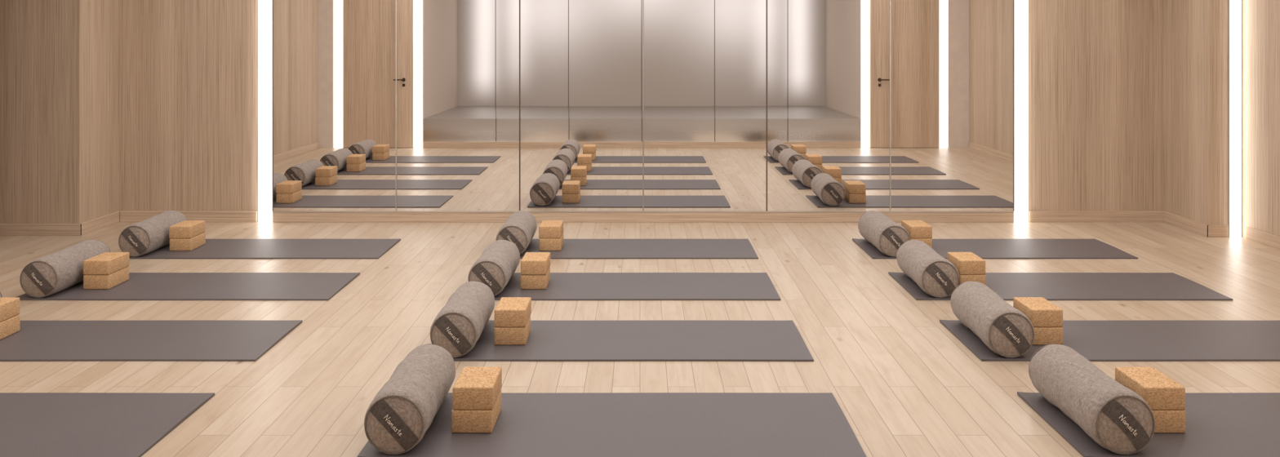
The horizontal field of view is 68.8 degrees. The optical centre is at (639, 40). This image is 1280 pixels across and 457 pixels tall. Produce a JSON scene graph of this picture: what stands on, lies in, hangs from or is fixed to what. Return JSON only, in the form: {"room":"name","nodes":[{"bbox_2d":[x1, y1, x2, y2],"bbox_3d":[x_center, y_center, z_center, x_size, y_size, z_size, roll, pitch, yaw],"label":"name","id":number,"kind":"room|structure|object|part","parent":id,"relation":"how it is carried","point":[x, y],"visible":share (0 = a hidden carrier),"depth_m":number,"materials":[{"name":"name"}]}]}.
{"room":"exercise studio","nodes":[
{"label":"exercise studio","id":0,"kind":"room"},
{"bbox_2d":[0,0,118,223],"bbox_3d":[-5.160,0.000,7.555,1.680,3.000,0.710,0,0,0],"label":"wall","id":1,"kind":"structure","parent":0,"point":[59,59],"depth_m":7.20,"materials":[{"name":"brown wood"}]},
{"bbox_2d":[0,223,81,235],"bbox_3d":[-5.152,1.455,7.192,1.696,0.090,0.016,0,0,0],"label":"baseboard","id":2,"kind":"object","parent":1,"relation":"attached to","point":[6,229],"visible":1,"depth_m":7.18,"materials":[{"name":"brown wood"}]},
{"bbox_2d":[80,210,119,235],"bbox_3d":[-4.312,1.455,7.463,0.016,0.090,0.555,0,0,0],"label":"baseboard","id":3,"kind":"structure","parent":1,"relation":"attached to","point":[89,226],"depth_m":7.45,"materials":[{"name":"brown wood"}]},
{"bbox_2d":[0,222,1279,456],"bbox_3d":[-0.675,1.550,3.825,10.850,0.100,8.250,0,0,0],"label":"floor","id":4,"kind":"structure","parent":0,"point":[904,385],"depth_m":5.01,"materials":[{"name":"brown wood"}]},
{"bbox_2d":[0,392,214,456],"bbox_3d":[-2.712,1.494,3.650,1.825,0.012,0.615,0,0,0],"label":"yoga mat","id":5,"kind":"object","parent":4,"relation":"on","point":[33,424],"visible":1,"depth_m":3.65,"materials":[{"name":"rubber"}]},
{"bbox_2d":[0,320,302,361],"bbox_3d":[-2.712,1.494,4.675,1.825,0.012,0.615,0,0,0],"label":"yoga mat","id":6,"kind":"object","parent":4,"relation":"on","point":[157,340],"visible":0.98,"depth_m":4.66,"materials":[{"name":"rubber"}]},
{"bbox_2d":[0,314,20,339],"bbox_3d":[-3.260,1.448,4.685,0.155,0.086,0.230,0,0,0],"label":"block","id":7,"kind":"object","parent":6,"relation":"on","point":[9,326],"visible":0.94,"depth_m":4.72,"materials":[{"name":"brown wood"}]},
{"bbox_2d":[0,297,19,322],"bbox_3d":[-3.261,1.360,4.683,0.155,0.086,0.230,0,0,1],"label":"block","id":8,"kind":"object","parent":7,"relation":"on","point":[9,306],"visible":1,"depth_m":4.73,"materials":[{"name":"brown wood"}]},
{"bbox_2d":[17,272,359,300],"bbox_3d":[-2.712,1.494,5.700,1.825,0.012,0.615,0,0,0],"label":"yoga mat","id":9,"kind":"object","parent":4,"relation":"on","point":[140,286],"visible":0.88,"depth_m":5.64,"materials":[{"name":"rubber"}]},
{"bbox_2d":[19,240,110,297],"bbox_3d":[-3.488,1.378,5.695,0.240,0.225,0.615,0,0,-1],"label":"bolster","id":10,"kind":"object","parent":9,"relation":"on","point":[55,273],"visible":0.79,"depth_m":5.46,"materials":[{"name":"fabric"}]},
{"bbox_3d":[-3.484,1.383,5.404,0.204,0.204,0.019,0,0,-1],"label":"panel","id":11,"kind":"part","parent":10,"relation":"part of","materials":[{"name":"grey fabric"}]},
{"bbox_2d":[83,266,128,289],"bbox_3d":[-3.260,1.448,5.710,0.155,0.086,0.230,0,0,-1],"label":"block","id":12,"kind":"object","parent":9,"relation":"on","point":[90,282],"visible":0.9,"depth_m":5.60,"materials":[{"name":"brown wood"}]},
{"bbox_2d":[83,252,129,275],"bbox_3d":[-3.258,1.360,5.708,0.155,0.086,0.230,0,0,0],"label":"block","id":13,"kind":"object","parent":12,"relation":"on","point":[106,263],"visible":1,"depth_m":5.62,"materials":[{"name":"brown wood"}]},
{"bbox_2d":[129,239,400,258],"bbox_3d":[-2.712,1.494,6.725,1.825,0.012,0.615,0,0,0],"label":"yoga mat","id":14,"kind":"object","parent":4,"relation":"on","point":[213,248],"visible":0.88,"depth_m":6.68,"materials":[{"name":"rubber"}]},
{"bbox_2d":[118,210,186,257],"bbox_3d":[-3.489,1.378,6.720,0.240,0.225,0.615,0,0,-1],"label":"bolster","id":15,"kind":"object","parent":14,"relation":"on","point":[147,236],"visible":0.8,"depth_m":6.47,"materials":[{"name":"fabric"}]},
{"bbox_3d":[-3.485,1.383,6.429,0.204,0.204,0.019,0,0,-1],"label":"panel","id":16,"kind":"part","parent":15,"relation":"part of","materials":[{"name":"grey fabric"}]},
{"bbox_2d":[169,232,205,250],"bbox_3d":[-3.260,1.448,6.735,0.155,0.086,0.230,0,0,-1],"label":"block","id":17,"kind":"object","parent":14,"relation":"on","point":[175,244],"visible":0.86,"depth_m":6.62,"materials":[{"name":"brown wood"}]},
{"bbox_2d":[168,220,205,238],"bbox_3d":[-3.263,1.360,6.736,0.155,0.086,0.230,0,0,0],"label":"block","id":18,"kind":"object","parent":17,"relation":"on","point":[185,228],"visible":1,"depth_m":6.64,"materials":[{"name":"brown wood"}]},
{"bbox_2d":[357,392,866,456],"bbox_3d":[-0.100,1.494,3.650,1.825,0.012,0.615,0,0,0],"label":"yoga mat","id":19,"kind":"object","parent":4,"relation":"on","point":[568,424],"visible":0.83,"depth_m":3.59,"materials":[{"name":"rubber"}]},
{"bbox_2d":[364,343,455,454],"bbox_3d":[-0.884,1.378,3.645,0.240,0.225,0.615,0,0,0],"label":"bolster","id":20,"kind":"object","parent":19,"relation":"on","point":[401,413],"visible":1,"depth_m":3.39,"materials":[{"name":"fabric"}]},
{"bbox_3d":[-0.885,1.383,3.354,0.204,0.204,0.019,0,0,0],"label":"panel","id":21,"kind":"part","parent":20,"relation":"part of","materials":[{"name":"grey fabric"}]},
{"bbox_2d":[451,389,501,433],"bbox_3d":[-0.638,1.448,3.660,0.155,0.086,0.230,0,0,1],"label":"block","id":22,"kind":"object","parent":19,"relation":"on","point":[466,421],"visible":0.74,"depth_m":3.54,"materials":[{"name":"brown wood"}]},
{"bbox_2d":[452,366,502,409],"bbox_3d":[-0.635,1.360,3.662,0.155,0.086,0.230,0,0,0],"label":"block","id":23,"kind":"object","parent":22,"relation":"on","point":[476,388],"visible":1,"depth_m":3.56,"materials":[{"name":"brown wood"}]},
{"bbox_2d":[453,320,813,361],"bbox_3d":[-0.100,1.494,4.675,1.825,0.012,0.615,0,0,0],"label":"yoga mat","id":24,"kind":"object","parent":4,"relation":"on","point":[663,340],"visible":0.86,"depth_m":4.62,"materials":[{"name":"rubber"}]},
{"bbox_2d":[430,281,494,358],"bbox_3d":[-0.878,1.378,4.670,0.240,0.225,0.615,0,0,0],"label":"bolster","id":25,"kind":"object","parent":24,"relation":"on","point":[460,324],"visible":0.97,"depth_m":4.40,"materials":[{"name":"fabric"}]},
{"bbox_3d":[-0.878,1.383,4.379,0.204,0.204,0.019,0,0,0],"label":"panel","id":26,"kind":"part","parent":25,"relation":"part of","materials":[{"name":"grey fabric"}]},
{"bbox_2d":[493,315,530,345],"bbox_3d":[-0.638,1.448,4.685,0.155,0.086,0.230,0,0,-1],"label":"block","id":27,"kind":"object","parent":24,"relation":"on","point":[502,335],"visible":0.77,"depth_m":4.57,"materials":[{"name":"brown wood"}]},
{"bbox_2d":[494,297,531,327],"bbox_3d":[-0.636,1.360,4.685,0.155,0.086,0.230,0,0,0],"label":"block","id":28,"kind":"object","parent":27,"relation":"on","point":[509,312],"visible":1,"depth_m":4.57,"materials":[{"name":"brown wood"}]},
{"bbox_2d":[493,272,780,300],"bbox_3d":[-0.100,1.494,5.700,1.825,0.012,0.615,0,0,0],"label":"yoga mat","id":29,"kind":"object","parent":4,"relation":"on","point":[561,286],"visible":0.8,"depth_m":5.64,"materials":[{"name":"rubber"}]},
{"bbox_2d":[467,240,519,296],"bbox_3d":[-0.882,1.378,5.695,0.240,0.225,0.615,0,0,1],"label":"bolster","id":30,"kind":"object","parent":29,"relation":"on","point":[499,262],"visible":0.88,"depth_m":5.43,"materials":[{"name":"fabric"}]},
{"bbox_3d":[-0.888,1.383,5.404,0.204,0.204,0.019,0,0,1],"label":"panel","id":31,"kind":"part","parent":30,"relation":"part of","materials":[{"name":"grey fabric"}]},
{"bbox_2d":[520,266,550,289],"bbox_3d":[-0.638,1.448,5.710,0.155,0.086,0.230,0,0,0],"label":"block","id":32,"kind":"object","parent":29,"relation":"on","point":[527,282],"visible":0.8,"depth_m":5.59,"materials":[{"name":"brown wood"}]},
{"bbox_2d":[520,252,550,275],"bbox_3d":[-0.636,1.360,5.707,0.155,0.086,0.230,0,0,1],"label":"block","id":33,"kind":"object","parent":32,"relation":"on","point":[532,263],"visible":1,"depth_m":5.59,"materials":[{"name":"brown wood"}]},
{"bbox_2d":[520,239,758,258],"bbox_3d":[-0.100,1.494,6.725,1.825,0.012,0.615,0,0,0],"label":"yoga mat","id":34,"kind":"object","parent":4,"relation":"on","point":[571,248],"visible":0.77,"depth_m":6.68,"materials":[{"name":"rubber"}]},
{"bbox_2d":[495,210,537,254],"bbox_3d":[-0.883,1.378,6.720,0.240,0.225,0.615,0,0,0],"label":"bolster","id":35,"kind":"object","parent":34,"relation":"on","point":[519,228],"visible":0.77,"depth_m":6.45,"materials":[{"name":"fabric"}]},
{"bbox_3d":[-0.883,1.383,6.429,0.204,0.204,0.019,0,0,0],"label":"panel","id":36,"kind":"part","parent":35,"relation":"part of","materials":[{"name":"grey fabric"}]},
{"bbox_2d":[538,233,563,250],"bbox_3d":[-0.638,1.448,6.735,0.155,0.086,0.230,0,0,0],"label":"block","id":37,"kind":"object","parent":34,"relation":"on","point":[544,244],"visible":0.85,"depth_m":6.62,"materials":[{"name":"brown wood"}]},
{"bbox_2d":[538,220,563,238],"bbox_3d":[-0.639,1.360,6.738,0.155,0.086,0.230,0,0,1],"label":"block","id":38,"kind":"object","parent":37,"relation":"on","point":[547,228],"visible":1,"depth_m":6.62,"materials":[{"name":"brown wood"}]},
{"bbox_2d":[852,238,1137,258],"bbox_3d":[2.510,1.494,6.725,1.825,0.012,0.615,0,0,0],"label":"yoga mat","id":39,"kind":"object","parent":4,"relation":"on","point":[1094,248],"visible":0.75,"depth_m":6.70,"materials":[{"name":"rubber"}]},
{"bbox_2d":[857,210,910,257],"bbox_3d":[1.749,1.378,6.720,0.240,0.225,0.615,0,0,-1],"label":"bolster","id":40,"kind":"object","parent":39,"relation":"on","point":[876,228],"visible":0.95,"depth_m":6.46,"materials":[{"name":"fabric"}]},
{"bbox_3d":[1.755,1.383,6.429,0.204,0.204,0.019,0,0,-1],"label":"panel","id":41,"kind":"part","parent":40,"relation":"part of","materials":[{"name":"grey fabric"}]},
{"bbox_2d":[910,238,932,248],"bbox_3d":[1.996,1.448,6.735,0.155,0.086,0.230,0,0,1],"label":"block","id":42,"kind":"object","parent":39,"relation":"on","point":[927,241],"visible":0.2,"depth_m":6.62,"materials":[{"name":"brown wood"}]},
{"bbox_2d":[901,220,932,238],"bbox_3d":[1.995,1.360,6.738,0.155,0.086,0.230,0,0,-1],"label":"block","id":43,"kind":"object","parent":42,"relation":"on","point":[915,228],"visible":0.84,"depth_m":6.62,"materials":[{"name":"brown wood"}]},
{"bbox_2d":[888,271,1232,300],"bbox_3d":[2.510,1.494,5.700,1.825,0.012,0.615,0,0,0],"label":"yoga mat","id":44,"kind":"object","parent":4,"relation":"on","point":[1008,286],"visible":0.77,"depth_m":5.66,"materials":[{"name":"rubber"}]},
{"bbox_2d":[896,240,959,297],"bbox_3d":[1.745,1.378,5.695,0.240,0.225,0.615,0,0,1],"label":"bolster","id":45,"kind":"object","parent":44,"relation":"on","point":[936,276],"visible":1,"depth_m":5.43,"materials":[{"name":"fabric"}]},
{"bbox_3d":[1.740,1.383,5.404,0.204,0.204,0.019,0,0,1],"label":"panel","id":46,"kind":"part","parent":45,"relation":"part of","materials":[{"name":"grey fabric"}]},
{"bbox_2d":[958,273,986,285],"bbox_3d":[1.996,1.448,5.710,0.155,0.086,0.230,0,0,0],"label":"block","id":47,"kind":"object","parent":44,"relation":"on","point":[962,278],"visible":0.36,"depth_m":5.59,"materials":[{"name":"brown wood"}]},
{"bbox_2d":[946,252,985,275],"bbox_3d":[1.993,1.360,5.711,0.155,0.086,0.230,0,0,-1],"label":"block","id":48,"kind":"object","parent":47,"relation":"on","point":[966,263],"visible":0.88,"depth_m":5.60,"materials":[{"name":"brown wood"}]},
{"bbox_2d":[939,320,1279,361],"bbox_3d":[2.510,1.494,4.675,1.825,0.012,0.615,0,0,0],"label":"yoga mat","id":49,"kind":"object","parent":4,"relation":"on","point":[1141,340],"visible":0.74,"depth_m":4.63,"materials":[{"name":"rubber"}]},
{"bbox_2d":[950,280,1034,358],"bbox_3d":[1.750,1.378,4.670,0.240,0.225,0.615,0,0,1],"label":"bolster","id":50,"kind":"object","parent":49,"relation":"on","point":[1008,332],"visible":1,"depth_m":4.42,"materials":[{"name":"fabric"}]},
{"bbox_3d":[1.743,1.383,4.379,0.204,0.204,0.019,0,0,1],"label":"panel","id":51,"kind":"part","parent":50,"relation":"part of","materials":[{"name":"grey fabric"}]},
{"bbox_2d":[1032,327,1062,345],"bbox_3d":[1.996,1.448,4.685,0.155,0.086,0.230,0,0,1],"label":"block","id":52,"kind":"object","parent":49,"relation":"on","point":[1042,335],"visible":0.41,"depth_m":4.57,"materials":[{"name":"brown wood"}]},
{"bbox_2d":[1013,297,1062,327],"bbox_3d":[1.994,1.360,4.687,0.155,0.086,0.230,0,0,0],"label":"block","id":53,"kind":"object","parent":52,"relation":"on","point":[1041,312],"visible":0.77,"depth_m":4.58,"materials":[{"name":"brown wood"}]},
{"bbox_2d":[1017,391,1279,456],"bbox_3d":[2.510,1.494,3.650,1.825,0.012,0.615,0,0,0],"label":"yoga mat","id":54,"kind":"object","parent":4,"relation":"on","point":[1218,424],"visible":0.62,"depth_m":3.58,"materials":[{"name":"rubber"}]},
{"bbox_2d":[1028,343,1155,454],"bbox_3d":[1.744,1.378,3.645,0.240,0.225,0.615,0,0,0],"label":"bolster","id":55,"kind":"object","parent":54,"relation":"on","point":[1117,419],"visible":1,"depth_m":3.44,"materials":[{"name":"fabric"}]},
{"bbox_3d":[1.746,1.383,3.354,0.204,0.204,0.019,0,0,0],"label":"panel","id":56,"kind":"part","parent":55,"relation":"part of","materials":[{"name":"grey fabric"}]},
{"bbox_2d":[1151,409,1185,433],"bbox_3d":[1.996,1.448,3.660,0.155,0.086,0.230,0,0,0],"label":"block","id":57,"kind":"object","parent":54,"relation":"on","point":[1166,421],"visible":0.3,"depth_m":3.54,"materials":[{"name":"brown wood"}]},
{"bbox_2d":[1115,367,1185,409],"bbox_3d":[1.995,1.360,3.662,0.155,0.086,0.230,0,0,0],"label":"block","id":58,"kind":"object","parent":57,"relation":"on","point":[1159,391],"visible":0.79,"depth_m":3.58,"materials":[{"name":"brown wood"}]},
{"bbox_2d":[118,0,1164,222],"bbox_3d":[0.015,0.000,7.825,8.670,3.000,0.170,0,0,0],"label":"wall","id":59,"kind":"structure","parent":0,"point":[188,69],"depth_m":7.74,"materials":[{"name":"brown wood"}]},
{"bbox_2d":[120,210,257,222],"bbox_3d":[-3.735,1.455,7.731,1.130,0.090,0.018,0,0,0],"label":"baseboard","id":60,"kind":"structure","parent":59,"relation":"attached to","point":[125,215],"depth_m":7.72,"materials":[{"name":"brown wood"}]},
{"bbox_2d":[257,0,272,222],"bbox_3d":[-3.097,0.000,7.719,0.114,2.996,0.042,0,0,0],"label":"led light strip","id":61,"kind":"object","parent":59,"relation":"attached to","point":[264,6],"visible":1,"depth_m":7.70,"materials":[{"name":"glowing white plastic diffuser"}]},
{"bbox_2d":[271,0,273,211],"bbox_3d":[-3.031,-0.022,7.724,0.007,2.856,0.031,0,0,0],"label":"trim","id":62,"kind":"structure","parent":59,"relation":"attached to","point":[272,0],"depth_m":7.71,"materials":[{"name":"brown metal"}]},
{"bbox_2d":[273,0,395,211],"bbox_3d":[-2.522,-0.024,7.720,1.012,2.860,0.020,0,0,0],"label":"wall mirror","id":63,"kind":"object","parent":59,"relation":"attached to","point":[335,60],"visible":1,"depth_m":7.71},
{"bbox_2d":[395,0,396,211],"bbox_3d":[-2.012,-0.022,7.724,0.007,2.856,0.031,0,0,0],"label":"trim","id":64,"kind":"structure","parent":59,"relation":"attached to","point":[396,0],"depth_m":7.71,"materials":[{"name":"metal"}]},
{"bbox_2d":[396,0,519,211],"bbox_3d":[-1.502,-0.024,7.720,1.012,2.860,0.020,0,0,0],"label":"wall mirror","id":65,"kind":"object","parent":59,"relation":"attached to","point":[458,60],"visible":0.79,"depth_m":7.71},
{"bbox_2d":[519,0,519,210],"bbox_3d":[-0.993,-0.022,7.724,0.007,2.856,0.031,0,0,0],"label":"trim","id":66,"kind":"structure","parent":59,"relation":"attached to","point":[519,0],"depth_m":7.71,"materials":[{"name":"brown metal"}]},
{"bbox_2d":[520,0,642,211],"bbox_3d":[-0.483,-0.024,7.720,1.012,2.860,0.020,0,0,0],"label":"wall mirror","id":67,"kind":"object","parent":59,"relation":"attached to","point":[581,60],"visible":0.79,"depth_m":7.71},
{"bbox_2d":[272,212,1013,222],"bbox_3d":[0.028,1.458,7.723,6.115,0.085,0.034,0,0,0],"label":"baseboard","id":68,"kind":"structure","parent":59,"relation":"attached to","point":[277,217],"depth_m":7.71,"materials":[{"name":"brown wood"}]},
{"bbox_2d":[642,0,644,211],"bbox_3d":[0.027,-0.022,7.724,0.007,2.856,0.031,0,0,0],"label":"trim","id":69,"kind":"structure","parent":59,"relation":"attached to","point":[642,0],"depth_m":7.71,"materials":[{"name":"metal"}]},
{"bbox_2d":[272,211,1013,212],"bbox_3d":[0.027,1.411,7.722,6.117,0.009,0.036,0,0,0],"label":"trim","id":70,"kind":"structure","parent":59,"relation":"attached to","point":[273,211],"depth_m":7.70,"materials":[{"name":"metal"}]},
{"bbox_2d":[644,0,766,211],"bbox_3d":[0.537,-0.024,7.720,1.012,2.860,0.020,0,0,0],"label":"wall mirror","id":71,"kind":"object","parent":59,"relation":"attached to","point":[705,60],"visible":1,"depth_m":7.71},
{"bbox_2d":[766,0,767,211],"bbox_3d":[1.046,-0.022,7.724,0.007,2.856,0.031,0,0,0],"label":"trim","id":72,"kind":"structure","parent":59,"relation":"attached to","point":[766,0],"depth_m":7.71,"materials":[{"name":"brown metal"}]},
{"bbox_2d":[767,0,889,211],"bbox_3d":[1.556,-0.024,7.720,1.012,2.860,0.020,0,0,0],"label":"wall mirror","id":73,"kind":"object","parent":59,"relation":"attached to","point":[828,60],"visible":1,"depth_m":7.71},
{"bbox_2d":[889,0,890,211],"bbox_3d":[2.066,-0.022,7.724,0.007,2.856,0.031,0,0,0],"label":"trim","id":74,"kind":"structure","parent":59,"relation":"attached to","point":[890,0],"depth_m":7.71,"materials":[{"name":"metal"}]},
{"bbox_2d":[890,0,1013,211],"bbox_3d":[2.576,-0.024,7.720,1.012,2.860,0.020,0,0,0],"label":"wall mirror","id":75,"kind":"object","parent":59,"relation":"attached to","point":[952,60],"visible":1,"depth_m":7.71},
{"bbox_2d":[1013,0,1014,211],"bbox_3d":[3.086,-0.022,7.724,0.007,2.856,0.031,0,0,0],"label":"trim","id":76,"kind":"structure","parent":59,"relation":"attached to","point":[1013,0],"depth_m":7.71,"materials":[{"name":"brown metal"}]},
{"bbox_2d":[1013,0,1028,222],"bbox_3d":[3.151,0.000,7.719,0.114,2.996,0.042,0,0,0],"label":"led light strip","id":77,"kind":"object","parent":59,"relation":"attached to","point":[1020,213],"visible":1,"depth_m":7.70,"materials":[{"name":"glowing white light-emitting plastic diffuser"}]},
{"bbox_2d":[1028,210,1164,222],"bbox_3d":[3.777,1.455,7.731,1.115,0.090,0.018,0,0,0],"label":"baseboard","id":78,"kind":"structure","parent":59,"relation":"attached to","point":[1033,215],"depth_m":7.72,"materials":[{"name":"brown wood"}]},
{"bbox_2d":[1164,0,1228,225],"bbox_3d":[4.525,0.000,7.525,0.350,3.000,0.770,0,0,0],"label":"wall","id":79,"kind":"structure","parent":0,"point":[1197,31],"depth_m":7.29,"materials":[{"name":"brown wood"}]},
{"bbox_2d":[1163,210,1208,236],"bbox_3d":[4.342,1.455,7.433,0.016,0.090,0.615,0,0,0],"label":"baseboard","id":80,"kind":"structure","parent":79,"relation":"attached to","point":[1175,220],"depth_m":7.42,"materials":[{"name":"brown wood"}]},
{"bbox_2d":[1207,225,1228,237],"bbox_3d":[4.412,1.455,7.132,0.156,0.090,0.016,0,0,0],"label":"baseboard","id":81,"kind":"object","parent":79,"relation":"attached to","point":[1213,231],"visible":1,"depth_m":7.12,"materials":[{"name":"brown wood"}]},
{"bbox_2d":[1228,0,1241,237],"bbox_3d":[4.543,0.000,7.126,0.090,2.996,0.028,0,0,0],"label":"led light strip","id":82,"kind":"object","parent":79,"relation":"attached to","point":[1234,6],"visible":1,"depth_m":7.11,"materials":[{"name":"glowing white light-emitting plastic diffuser"}]},
{"bbox_2d":[1241,0,1279,238],"bbox_3d":[4.650,0.000,4.750,0.100,3.000,4.780,0,0,0],"label":"wall","id":83,"kind":"structure","parent":0,"point":[1260,19],"depth_m":6.91,"materials":[{"name":"brown wood"}]},
{"bbox_2d":[1245,226,1279,249],"bbox_3d":[4.593,1.455,4.715,0.015,0.090,4.710,0,0,0],"label":"baseboard","id":84,"kind":"structure","parent":83,"relation":"attached to","point":[1260,237],"depth_m":6.87,"materials":[{"name":"brown wood"}]}
]}

